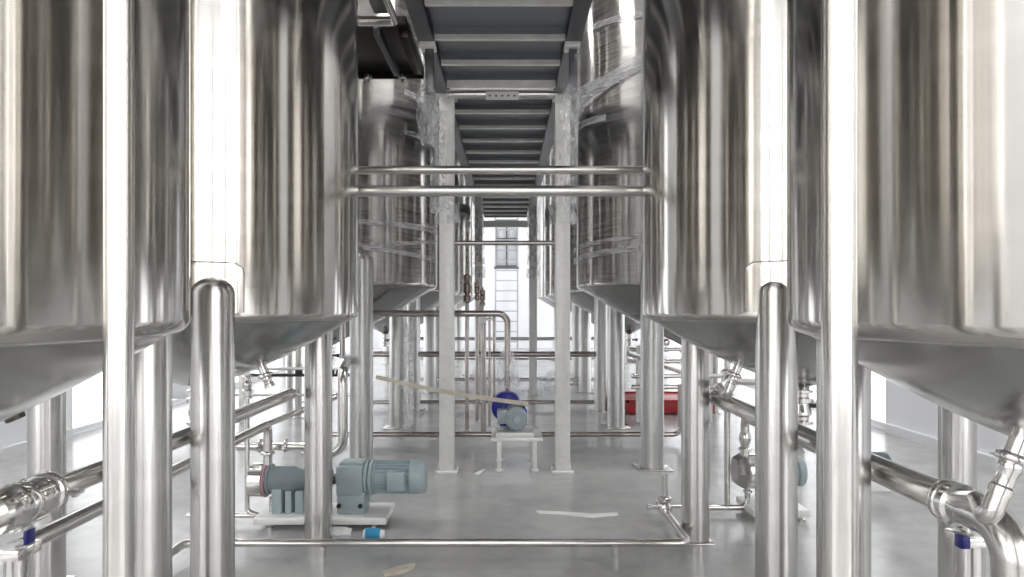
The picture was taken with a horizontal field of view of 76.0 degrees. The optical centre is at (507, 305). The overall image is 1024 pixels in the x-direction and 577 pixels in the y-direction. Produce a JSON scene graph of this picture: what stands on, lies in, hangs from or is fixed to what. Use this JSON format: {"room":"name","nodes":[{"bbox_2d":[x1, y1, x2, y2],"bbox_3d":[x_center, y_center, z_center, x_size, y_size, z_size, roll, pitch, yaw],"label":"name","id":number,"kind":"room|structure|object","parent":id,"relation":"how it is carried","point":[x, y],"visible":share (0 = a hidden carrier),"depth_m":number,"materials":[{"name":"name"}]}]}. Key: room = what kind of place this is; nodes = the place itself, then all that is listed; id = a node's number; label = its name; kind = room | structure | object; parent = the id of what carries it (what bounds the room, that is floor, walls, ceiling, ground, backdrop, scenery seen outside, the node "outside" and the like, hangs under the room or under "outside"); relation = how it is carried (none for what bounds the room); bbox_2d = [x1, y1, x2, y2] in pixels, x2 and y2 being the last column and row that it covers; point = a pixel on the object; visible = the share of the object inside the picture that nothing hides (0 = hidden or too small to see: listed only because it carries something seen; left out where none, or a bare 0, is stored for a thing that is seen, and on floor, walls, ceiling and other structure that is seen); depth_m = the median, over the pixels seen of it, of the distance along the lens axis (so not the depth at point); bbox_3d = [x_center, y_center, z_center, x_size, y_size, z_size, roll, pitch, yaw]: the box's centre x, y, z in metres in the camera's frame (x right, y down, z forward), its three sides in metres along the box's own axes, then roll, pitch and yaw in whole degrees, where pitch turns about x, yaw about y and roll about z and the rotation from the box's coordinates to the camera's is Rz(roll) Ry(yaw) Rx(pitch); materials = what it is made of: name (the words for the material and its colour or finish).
{"room":"processing plant","nodes":[
{"label":"processing plant","id":0,"kind":"room"},
{"bbox_2d":[0,344,349,447],"bbox_3d":[-4.390,-1.510,8.400,0.180,5.600,23.200,0,0,0],"label":"wall","id":1,"kind":"structure","parent":0,"point":[13,432],"depth_m":5.80,"materials":[{"name":"white paint"}]},
{"bbox_2d":[0,429,72,459],"bbox_3d":[-4.275,1.245,1.600,0.050,0.090,9.600,0,0,0],"label":"baseboard","id":2,"kind":"structure","parent":1,"relation":"attached to","point":[8,451],"depth_m":5.66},
{"bbox_2d":[71,373,185,433],"bbox_3d":[-4.372,-0.920,7.825,0.105,4.380,2.750,0,0,0],"label":"window","id":3,"kind":"structure","parent":1,"relation":"in","point":[86,397],"depth_m":6.85,"materials":[{"name":"white glass"}]},
{"bbox_2d":[235,358,282,385],"bbox_3d":[-4.372,-0.920,11.150,0.105,4.380,2.900,0,0,0],"label":"window","id":4,"kind":"structure","parent":1,"relation":"in","point":[278,363],"depth_m":12.21,"materials":[{"name":"white glass"}]},
{"bbox_2d":[293,347,303,366],"bbox_3d":[-4.372,-0.920,14.550,0.105,4.380,2.900,0,0,0],"label":"window","id":5,"kind":"structure","parent":1,"relation":"in","point":[302,347],"depth_m":14.06,"materials":[{"name":"white glass"}]},
{"bbox_2d":[337,337,349,352],"bbox_3d":[-4.372,-0.920,17.950,0.105,4.380,2.900,0,0,0],"label":"window","id":6,"kind":"structure","parent":1,"relation":"in","point":[348,338],"depth_m":17.89,"materials":[{"name":"white glass"}]},
{"bbox_2d":[373,211,635,347],"bbox_3d":[-0.200,-1.510,20.090,8.200,5.600,0.180,0,0,0],"label":"wall","id":7,"kind":"structure","parent":0,"point":[544,311],"depth_m":20.00,"materials":[{"name":"white paint"}]},
{"bbox_2d":[496,220,516,265],"bbox_3d":[-0.040,-1.925,20.073,0.720,1.470,0.105,0,0,0],"label":"window","id":8,"kind":"structure","parent":7,"relation":"in","point":[500,234],"depth_m":20.11,"materials":[{"name":"glass"}]},
{"bbox_2d":[494,217,518,348],"bbox_3d":[-0.045,-1.060,19.780,0.750,4.700,0.440,0,0,0],"label":"ladder","id":9,"kind":"object","parent":7,"relation":"attached to","point":[495,266],"visible":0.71,"depth_m":19.60,"materials":[{"name":"grey metal"}]},
{"bbox_2d":[0,348,1023,576],"bbox_3d":[-0.200,1.350,8.400,8.800,0.120,23.800,0,0,0],"label":"floor","id":10,"kind":"structure","parent":0,"point":[491,504],"depth_m":4.28,"materials":[{"name":"grey concrete"}]},
{"bbox_2d":[0,539,41,576],"bbox_3d":[-1.215,0.940,1.620,0.097,0.700,0.097,0,0,0],"label":"stand","id":11,"kind":"object","parent":10,"relation":"on","point":[15,556],"visible":0.98,"depth_m":1.60,"materials":[{"name":"metal"}]},
{"bbox_2d":[0,388,296,544],"bbox_3d":[-1.176,0.707,2.462,0.145,0.566,2.276,0,0,0],"label":"pipe","id":12,"kind":"object","parent":11,"relation":"on","point":[23,502],"visible":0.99,"depth_m":1.65,"materials":[{"name":"metal"}]},
{"bbox_2d":[0,0,189,576],"bbox_3d":[-1.472,-1.000,1.310,1.514,4.580,1.430,0,0,0],"label":"storage tank","id":13,"kind":"object","parent":10,"relation":"on","point":[51,50],"visible":0.7,"depth_m":1.16,"materials":[{"name":"metal"}]},
{"bbox_2d":[102,0,134,576],"bbox_3d":[-0.624,-1.010,1.050,0.102,4.600,0.102,0,0,0],"label":"support column","id":14,"kind":"structure","parent":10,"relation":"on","point":[118,16],"depth_m":1.03,"materials":[{"name":"metal"}]},
{"bbox_2d":[172,383,189,398],"bbox_3d":[-3.450,0.815,6.769,0.600,0.950,0.362,0,0,0],"label":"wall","id":15,"kind":"structure","parent":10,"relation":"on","point":[178,391],"depth_m":6.59,"materials":[{"name":"white paint"}]},
{"bbox_2d":[27,0,358,576],"bbox_3d":[-1.464,-1.000,3.020,1.514,4.580,1.430,0,0,0],"label":"storage tank","id":16,"kind":"object","parent":10,"relation":"on","point":[274,84],"visible":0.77,"depth_m":2.54,"materials":[{"name":"metal"}]},
{"bbox_2d":[359,0,423,82],"bbox_3d":[-1.175,-1.640,3.890,1.150,0.140,1.580,0,0,0],"label":"landing","id":17,"kind":"object","parent":16,"relation":"attached to","point":[388,49],"visible":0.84,"depth_m":4.20,"materials":[{"name":"metal"}]},
{"bbox_2d":[359,185,641,196],"bbox_3d":[-0.036,-0.572,3.260,1.428,0.060,0.060,0,0,0],"label":"pipe","id":18,"kind":"object","parent":16,"relation":"attached to","point":[364,190],"visible":0.92,"depth_m":3.24,"materials":[{"name":"metal"}]},
{"bbox_2d":[359,165,641,174],"bbox_3d":[-0.015,-0.748,3.600,2.030,0.052,0.052,0,0,0],"label":"pipe","id":19,"kind":"object","parent":16,"relation":"attached to","point":[478,169],"visible":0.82,"depth_m":3.58,"materials":[{"name":"metal"}]},
{"bbox_2d":[189,367,349,422],"bbox_3d":[-2.725,0.980,7.250,1.950,0.620,0.136,0,0,0],"label":"pipe","id":20,"kind":"object","parent":10,"relation":"on","point":[298,373],"visible":0.2,"depth_m":7.23,"materials":[{"name":"metal"}]},
{"bbox_2d":[283,353,292,413],"bbox_3d":[-2.620,-0.010,7.850,0.144,2.600,0.144,0,0,0],"label":"pipe","id":21,"kind":"object","parent":10,"relation":"on","point":[289,358],"visible":0.27,"depth_m":7.82,"materials":[{"name":"metal"}]},
{"bbox_2d":[291,348,303,418],"bbox_3d":[-2.420,-0.010,7.550,0.151,2.600,0.151,0,0,0],"label":"pipe","id":22,"kind":"object","parent":10,"relation":"on","point":[297,354],"visible":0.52,"depth_m":7.51,"materials":[{"name":"metal"}]},
{"bbox_2d":[246,456,427,529],"bbox_3d":[-1.009,1.090,3.915,1.042,0.400,0.310,0,0,0],"label":"pump","id":23,"kind":"object","parent":10,"relation":"on","point":[355,479],"visible":0.88,"depth_m":3.82,"materials":[{"name":"metal"}]},
{"bbox_2d":[0,421,274,565],"bbox_3d":[-1.430,0.789,2.903,0.084,0.221,2.126,0,0,0],"label":"pipe","id":24,"kind":"object","parent":23,"relation":"attached to","point":[54,529],"visible":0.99,"depth_m":2.23,"materials":[{"name":"metal"}]},
{"bbox_2d":[236,439,303,452],"bbox_3d":[-1.430,0.860,4.007,0.460,0.088,0.113,0,0,0],"label":"pipe","id":25,"kind":"object","parent":24,"relation":"attached to","point":[286,445],"visible":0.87,"depth_m":4.00,"materials":[{"name":"metal"}]},
{"bbox_2d":[186,372,271,517],"bbox_3d":[-1.643,0.779,3.880,0.514,0.958,0.064,0,0,0],"label":"riser pipe","id":26,"kind":"object","parent":23,"relation":"attached to","point":[247,383],"visible":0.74,"depth_m":3.87,"materials":[{"name":"metal"}]},
{"bbox_2d":[332,527,351,535],"bbox_3d":[-0.976,1.272,3.700,0.192,0.033,0.060,0,0,0],"label":"scrap","id":27,"kind":"object","parent":10,"relation":"on","point":[336,531],"visible":0.59,"depth_m":3.68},
{"bbox_2d":[362,528,384,538],"bbox_3d":[-0.741,1.259,3.620,0.118,0.062,0.062,0,0,0],"label":"bottle","id":28,"kind":"object","parent":10,"relation":"on","point":[368,533],"visible":0.92,"depth_m":3.60,"materials":[{"name":"plastic"}]},
{"bbox_2d":[380,529,384,537],"bbox_3d":[-0.697,1.260,3.620,0.030,0.048,0.048,0,0,0],"label":"cap","id":29,"kind":"object","parent":28,"relation":"on","point":[382,532],"depth_m":3.60,"materials":[{"name":"white plastic"}]},
{"bbox_2d":[302,99,458,412],"bbox_3d":[-1.738,-1.300,8.920,2.171,5.180,2.045,0,0,0],"label":"storage tank","id":30,"kind":"object","parent":10,"relation":"on","point":[430,300],"visible":0.12,"depth_m":8.37,"materials":[{"name":"metal"}]},
{"bbox_2d":[373,351,594,356],"bbox_3d":[-0.345,0.590,8.020,2.810,0.068,0.068,0,0,0],"label":"pipe","id":31,"kind":"object","parent":30,"relation":"attached to","point":[375,353],"visible":0.66,"depth_m":7.99,"materials":[{"name":"silver metal"}]},
{"bbox_2d":[332,0,436,459],"bbox_3d":[-1.731,-1.300,6.101,2.185,5.180,2.046,0,0,0],"label":"storage tank","id":32,"kind":"object","parent":10,"relation":"on","point":[398,235],"visible":0.4,"depth_m":5.42,"materials":[{"name":"metal"}]},
{"bbox_2d":[301,355,351,456],"bbox_3d":[-1.201,0.695,4.787,0.298,0.596,1.040,0,0,0],"label":"pipe","id":33,"kind":"object","parent":32,"relation":"attached to","point":[342,441],"visible":0.85,"depth_m":4.28,"materials":[{"name":"metal"}]},
{"bbox_2d":[267,393,337,425],"bbox_3d":[-1.400,0.710,4.500,0.040,0.199,0.675,0,0,41],"label":"pipe","id":34,"kind":"object","parent":33,"relation":"attached to","point":[298,411],"visible":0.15,"depth_m":4.40,"materials":[{"name":"metal"}]},
{"bbox_2d":[383,563,414,576],"bbox_3d":[-0.524,1.283,3.190,0.172,0.011,0.079,0,0,-25],"label":"scrap","id":35,"kind":"object","parent":10,"relation":"on","point":[400,569],"visible":1,"depth_m":3.18,"materials":[{"name":"beige paper"}]},
{"bbox_2d":[349,163,470,384],"bbox_3d":[-1.738,-1.300,11.740,2.170,5.180,2.046,0,0,0],"label":"storage tank","id":36,"kind":"object","parent":10,"relation":"on","point":[464,202],"visible":0.06,"depth_m":11.30,"materials":[{"name":"metal"}]},
{"bbox_2d":[420,337,593,340],"bbox_3d":[-0.150,0.560,11.200,3.500,0.060,0.060,0,0,0],"label":"pipe","id":37,"kind":"object","parent":36,"relation":"attached to","point":[421,338],"visible":0.32,"depth_m":11.18,"materials":[{"name":"metal"}]},
{"bbox_2d":[420,358,593,359],"bbox_3d":[-0.150,0.930,11.500,3.500,0.040,0.040,0,0,0],"label":"pipe","id":38,"kind":"object","parent":36,"relation":"attached to","point":[420,358],"visible":0.32,"depth_m":11.48,"materials":[{"name":"metal"}]},
{"bbox_2d":[380,198,474,367],"bbox_3d":[-1.738,-1.300,14.561,2.170,5.180,2.045,0,0,0],"label":"storage tank","id":39,"kind":"object","parent":10,"relation":"on","point":[458,320],"visible":0.05,"depth_m":14.21,"materials":[{"name":"metal"}]},
{"bbox_2d":[172,510,690,558],"bbox_3d":[-0.365,1.203,3.295,2.677,0.174,0.976,0,0,-3],"label":"pipe","id":40,"kind":"object","parent":10,"relation":"on","point":[685,540],"visible":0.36,"depth_m":3.34,"materials":[{"name":"metal"}]},
{"bbox_2d":[647,474,680,516],"bbox_3d":[0.930,1.123,3.905,0.200,0.235,0.135,0,0,0],"label":"valve","id":41,"kind":"object","parent":40,"relation":"attached to","point":[663,502],"visible":0.91,"depth_m":3.88,"materials":[{"name":"metal"}]},
{"bbox_2d":[430,93,459,473],"bbox_3d":[-0.491,-0.175,5.124,0.238,2.930,0.206,0,0,18],"label":"support post","id":42,"kind":"object","parent":10,"relation":"on","point":[447,465],"visible":0.91,"depth_m":5.07,"materials":[{"name":"metal"}]},
{"bbox_2d":[376,375,527,405],"bbox_3d":[-0.433,0.651,5.045,1.177,0.238,0.008,0,0,0],"label":"strap","id":43,"kind":"object","parent":42,"relation":"attached to","point":[378,377],"visible":1,"depth_m":5.04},
{"bbox_2d":[404,0,591,226],"bbox_3d":[-0.049,-1.406,7.010,1.065,0.792,10.820,0,0,0],"label":"walkway","id":44,"kind":"object","parent":42,"relation":"on","point":[504,63],"visible":0.94,"depth_m":4.73,"materials":[{"name":"metal"}]},
{"bbox_2d":[454,241,554,244],"bbox_3d":[-0.025,-0.492,5.120,0.783,0.038,0.038,0,0,0],"label":"pipe","id":45,"kind":"object","parent":42,"relation":"attached to","point":[455,242],"visible":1,"depth_m":5.10,"materials":[{"name":"silver metal"}]},
{"bbox_2d":[463,270,470,431],"bbox_3d":[-0.422,0.460,6.750,0.088,1.661,0.088,0,0,0],"label":"valve riser","id":46,"kind":"object","parent":10,"relation":"on","point":[466,278],"visible":1,"depth_m":6.73,"materials":[{"name":"metal"}]},
{"bbox_2d":[473,279,480,421],"bbox_3d":[-0.345,0.495,7.300,0.080,1.590,0.080,0,0,0],"label":"valve riser","id":47,"kind":"object","parent":10,"relation":"on","point":[476,284],"visible":1,"depth_m":7.28,"materials":[{"name":"metal"}]},
{"bbox_2d":[473,197,483,394],"bbox_3d":[-0.436,-0.175,9.605,0.212,2.930,0.223,0,0,0],"label":"support post","id":48,"kind":"object","parent":10,"relation":"on","point":[479,260],"visible":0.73,"depth_m":9.54,"materials":[{"name":"metal"}]},
{"bbox_2d":[474,469,484,475],"bbox_3d":[-0.216,1.287,5.081,0.051,0.005,0.217,0,0,19],"label":"scrap","id":49,"kind":"object","parent":10,"relation":"on","point":[478,473],"visible":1,"depth_m":5.05,"materials":[{"name":"white paper"}]},
{"bbox_2d":[480,287,484,407],"bbox_3d":[-0.323,0.526,8.300,0.072,1.527,0.072,0,0,0],"label":"valve riser","id":50,"kind":"object","parent":10,"relation":"on","point":[482,291],"visible":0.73,"depth_m":8.28,"materials":[{"name":"metal"}]},
{"bbox_2d":[373,400,593,403],"bbox_3d":[-0.325,1.215,8.280,2.850,0.048,0.048,0,0,0],"label":"pipe","id":51,"kind":"object","parent":10,"relation":"on","point":[374,401],"visible":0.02,"depth_m":8.26,"materials":[{"name":"silver metal"}]},
{"bbox_2d":[478,317,492,432],"bbox_3d":[-0.213,0.641,6.183,0.142,1.117,0.086,0,0,0],"label":"pipe","id":52,"kind":"object","parent":10,"relation":"on","point":[482,320],"visible":0.84,"depth_m":6.18,"materials":[{"name":"silver metal"}]},
{"bbox_2d":[487,317,491,426],"bbox_3d":[-0.198,0.698,7.000,0.056,1.183,0.056,0,0,0],"label":"pipe","id":53,"kind":"object","parent":10,"relation":"on","point":[489,321],"visible":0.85,"depth_m":6.99,"materials":[{"name":"metal"}]},
{"bbox_2d":[492,317,495,396],"bbox_3d":[-0.184,0.690,8.600,0.044,1.200,0.044,0,0,0],"label":"riser pipe","id":54,"kind":"object","parent":10,"relation":"on","point":[494,318],"visible":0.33,"depth_m":8.58,"materials":[{"name":"silver metal"}]},
{"bbox_2d":[332,384,680,436],"bbox_3d":[-0.123,0.989,6.200,3.553,0.498,0.046,0,0,0],"label":"pipe","id":55,"kind":"object","parent":10,"relation":"on","point":[677,432],"visible":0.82,"depth_m":6.18,"materials":[{"name":"silver metal"}]},
{"bbox_2d":[420,378,593,380],"bbox_3d":[-0.150,1.190,10.600,3.500,0.056,0.056,0,0,0],"label":"pipe","id":56,"kind":"object","parent":10,"relation":"on","point":[421,379],"visible":0.32,"depth_m":10.58,"materials":[{"name":"metal"}]},
{"bbox_2d":[491,429,542,471],"bbox_3d":[0.070,1.159,5.295,0.404,0.262,0.410,0,0,0],"label":"stool","id":57,"kind":"object","parent":10,"relation":"on","point":[537,437],"visible":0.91,"depth_m":5.11,"materials":[{"name":"white metal"}]},
{"bbox_2d":[491,391,533,436],"bbox_3d":[0.032,0.872,5.380,0.345,0.313,0.580,0,0,0],"label":"pump","id":58,"kind":"object","parent":57,"relation":"on","point":[512,419],"visible":0.92,"depth_m":5.14,"materials":[{"name":"metal"}]},
{"bbox_2d":[339,310,510,390],"bbox_3d":[-0.713,0.392,5.620,1.469,0.707,0.054,0,0,0],"label":"pipe","id":59,"kind":"object","parent":58,"relation":"attached to","point":[376,313],"visible":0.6,"depth_m":5.60,"materials":[{"name":"silver metal"}]},
{"bbox_2d":[508,411,525,428],"bbox_3d":[0.068,0.885,5.097,0.140,0.140,0.008,0,0,-3],"label":"fan grille","id":60,"kind":"object","parent":58,"relation":"attached to","point":[516,419],"depth_m":5.10,"materials":[{"name":"grey metal"}]},
{"bbox_2d":[527,197,539,394],"bbox_3d":[0.368,-0.175,9.601,0.199,2.930,0.211,0,0,0],"label":"support post","id":61,"kind":"object","parent":10,"relation":"on","point":[533,223],"visible":0.89,"depth_m":9.54,"materials":[{"name":"metal"}]},
{"bbox_2d":[551,93,576,473],"bbox_3d":[0.426,-0.175,5.116,0.241,2.930,0.204,0,0,0],"label":"support post","id":62,"kind":"object","parent":10,"relation":"on","point":[562,464],"visible":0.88,"depth_m":5.07,"materials":[{"name":"metal"}]},
{"bbox_2d":[536,510,618,517],"bbox_3d":[0.427,1.286,4.047,0.512,0.005,0.109,0,0,5],"label":"scrap","id":63,"kind":"object","parent":10,"relation":"on","point":[589,515],"visible":1,"depth_m":4.06,"materials":[{"name":"white plastic"}]},
{"bbox_2d":[537,177,634,364],"bbox_3d":[1.717,-1.300,14.560,2.172,5.180,2.045,0,0,0],"label":"storage tank","id":64,"kind":"object","parent":10,"relation":"on","point":[540,201],"visible":0.06,"depth_m":14.27,"materials":[{"name":"metal"}]},
{"bbox_2d":[567,87,639,412],"bbox_3d":[1.717,-1.300,8.920,2.172,5.180,2.044,0,0,0],"label":"storage tank","id":65,"kind":"object","parent":10,"relation":"on","point":[587,304],"visible":0.12,"depth_m":8.33,"materials":[{"name":"metal"}]},
{"bbox_2d":[625,333,637,346],"bbox_3d":[1.675,0.440,8.920,0.180,0.220,0.140,0,0,0],"label":"outlet","id":66,"kind":"object","parent":65,"relation":"attached to","point":[630,339],"depth_m":8.88,"materials":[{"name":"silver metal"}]},
{"bbox_2d":[544,138,665,384],"bbox_3d":[1.718,-1.300,11.740,2.170,5.180,2.046,0,0,0],"label":"storage tank","id":67,"kind":"object","parent":10,"relation":"on","point":[549,179],"visible":0.07,"depth_m":11.29,"materials":[{"name":"metal"}]},
{"bbox_2d":[575,0,680,471],"bbox_3d":[1.710,-1.300,6.100,2.186,5.180,2.044,0,0,0],"label":"storage tank","id":68,"kind":"object","parent":10,"relation":"on","point":[609,96],"visible":0.37,"depth_m":5.47,"materials":[{"name":"metal"}]},
{"bbox_2d":[625,391,677,413],"bbox_3d":[1.900,1.200,8.125,1.000,0.180,0.790,0,0,0],"label":"crate","id":69,"kind":"object","parent":10,"relation":"on","point":[670,397],"visible":0.24,"depth_m":7.75,"materials":[{"name":"paint"}]},
{"bbox_2d":[627,339,722,421],"bbox_3d":[1.819,0.829,7.275,1.062,0.922,0.403,0,0,0],"label":"rack","id":70,"kind":"object","parent":10,"relation":"on","point":[631,350],"visible":0.52,"depth_m":7.27,"materials":[{"name":"metal"}]},
{"bbox_2d":[712,355,722,413],"bbox_3d":[2.500,-0.010,7.900,0.180,2.600,0.180,0,0,0],"label":"pipe","id":71,"kind":"object","parent":10,"relation":"on","point":[715,360],"visible":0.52,"depth_m":7.86,"materials":[{"name":"metal"}]},
{"bbox_2d":[709,360,751,509],"bbox_3d":[1.344,0.746,4.049,0.329,1.032,0.083,0,0,-5],"label":"riser pipe","id":72,"kind":"object","parent":10,"relation":"on","point":[726,506],"visible":0.66,"depth_m":4.04,"materials":[{"name":"metal"}]},
{"bbox_2d":[730,432,809,521],"bbox_3d":[1.610,1.035,4.050,0.420,0.510,0.300,0,0,0],"label":"pump","id":73,"kind":"object","parent":10,"relation":"on","point":[742,466],"visible":0.49,"depth_m":3.98,"materials":[{"name":"metal"}]},
{"bbox_2d":[740,419,810,452],"bbox_3d":[1.465,0.727,3.638,0.052,0.126,0.876,0,0,0],"label":"pipe","id":74,"kind":"object","parent":73,"relation":"attached to","point":[744,427],"visible":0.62,"depth_m":4.02,"materials":[{"name":"metal"}]},
{"bbox_2d":[642,0,976,576],"bbox_3d":[1.394,-1.001,3.030,1.512,4.579,1.428,0,0,0],"label":"storage tank","id":75,"kind":"object","parent":10,"relation":"on","point":[714,72],"visible":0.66,"depth_m":2.57,"materials":[{"name":"metal"}]},
{"bbox_2d":[716,378,754,398],"bbox_3d":[1.244,0.555,3.585,0.248,0.378,1.228,0,0,31],"label":"pipe","id":76,"kind":"object","parent":75,"relation":"attached to","point":[726,392],"visible":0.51,"depth_m":3.30,"materials":[{"name":"metal"}]},
{"bbox_2d":[798,387,815,425],"bbox_3d":[1.372,0.440,3.030,0.180,0.220,0.140,0,0,0],"label":"outlet","id":77,"kind":"object","parent":75,"relation":"attached to","point":[805,403],"depth_m":2.99,"materials":[{"name":"silver metal"}]},
{"bbox_2d":[821,0,857,576],"bbox_3d":[0.531,-1.010,1.050,0.124,4.600,0.124,0,0,0],"label":"support column","id":78,"kind":"structure","parent":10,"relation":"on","point":[839,18],"depth_m":1.03,"materials":[{"name":"metal"}]},
{"bbox_2d":[709,390,1023,576],"bbox_3d":[1.171,0.866,2.549,0.146,0.826,2.183,0,0,0],"label":"pipe","id":79,"kind":"object","parent":10,"relation":"on","point":[1004,540],"visible":0.79,"depth_m":1.68,"materials":[{"name":"metal"}]},
{"bbox_2d":[871,452,891,491],"bbox_3d":[2.560,1.158,4.600,0.200,0.265,0.180,0,0,0],"label":"motor","id":80,"kind":"object","parent":10,"relation":"on","point":[875,487],"visible":0.1,"depth_m":4.54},
{"bbox_2d":[787,0,1023,576],"bbox_3d":[1.402,-1.000,1.370,1.515,4.580,1.432,0,0,0],"label":"storage tank","id":81,"kind":"object","parent":10,"relation":"on","point":[941,82],"visible":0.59,"depth_m":1.12,"materials":[{"name":"metal"}]},
{"bbox_2d":[944,489,1010,524],"bbox_3d":[1.066,0.448,1.509,0.060,0.125,0.338,0,0,20],"label":"pipe","id":82,"kind":"object","parent":81,"relation":"attached to","point":[989,508],"visible":1,"depth_m":1.38,"materials":[{"name":"metal"}]},
{"bbox_2d":[944,528,986,576],"bbox_3d":[1.225,0.946,1.740,0.130,0.688,0.130,0,0,0],"label":"stand","id":83,"kind":"object","parent":10,"relation":"on","point":[971,562],"visible":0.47,"depth_m":1.71,"materials":[{"name":"metal"}]},
{"bbox_2d":[636,330,1007,454],"bbox_3d":[3.990,-1.510,8.400,0.180,5.600,23.200,0,0,0],"label":"wall","id":84,"kind":"structure","parent":0,"point":[906,409],"depth_m":6.25,"materials":[{"name":"white paint"}]},
{"bbox_2d":[666,338,680,358],"bbox_3d":[3.973,-0.920,14.750,0.105,4.380,2.900,0,0,0],"label":"window","id":85,"kind":"structure","parent":84,"relation":"in","point":[672,355],"depth_m":15.81,"materials":[{"name":"white glass"}]},
{"bbox_2d":[720,359,754,377],"bbox_3d":[3.973,-0.920,11.350,0.105,4.380,2.900,0,0,0],"label":"window","id":86,"kind":"structure","parent":84,"relation":"in","point":[744,373],"depth_m":11.15,"materials":[{"name":"white glass"}]},
{"bbox_2d":[809,371,885,427],"bbox_3d":[3.973,-0.920,8.075,0.105,4.380,2.650,0,0,0],"label":"window","id":87,"kind":"structure","parent":84,"relation":"in","point":[878,383],"depth_m":7.09,"materials":[{"name":"white glass"}]},
{"bbox_2d":[884,423,1023,478],"bbox_3d":[3.875,1.245,1.750,0.050,0.090,9.900,0,0,0],"label":"baseboard","id":88,"kind":"structure","parent":84,"relation":"attached to","point":[985,459],"depth_m":6.07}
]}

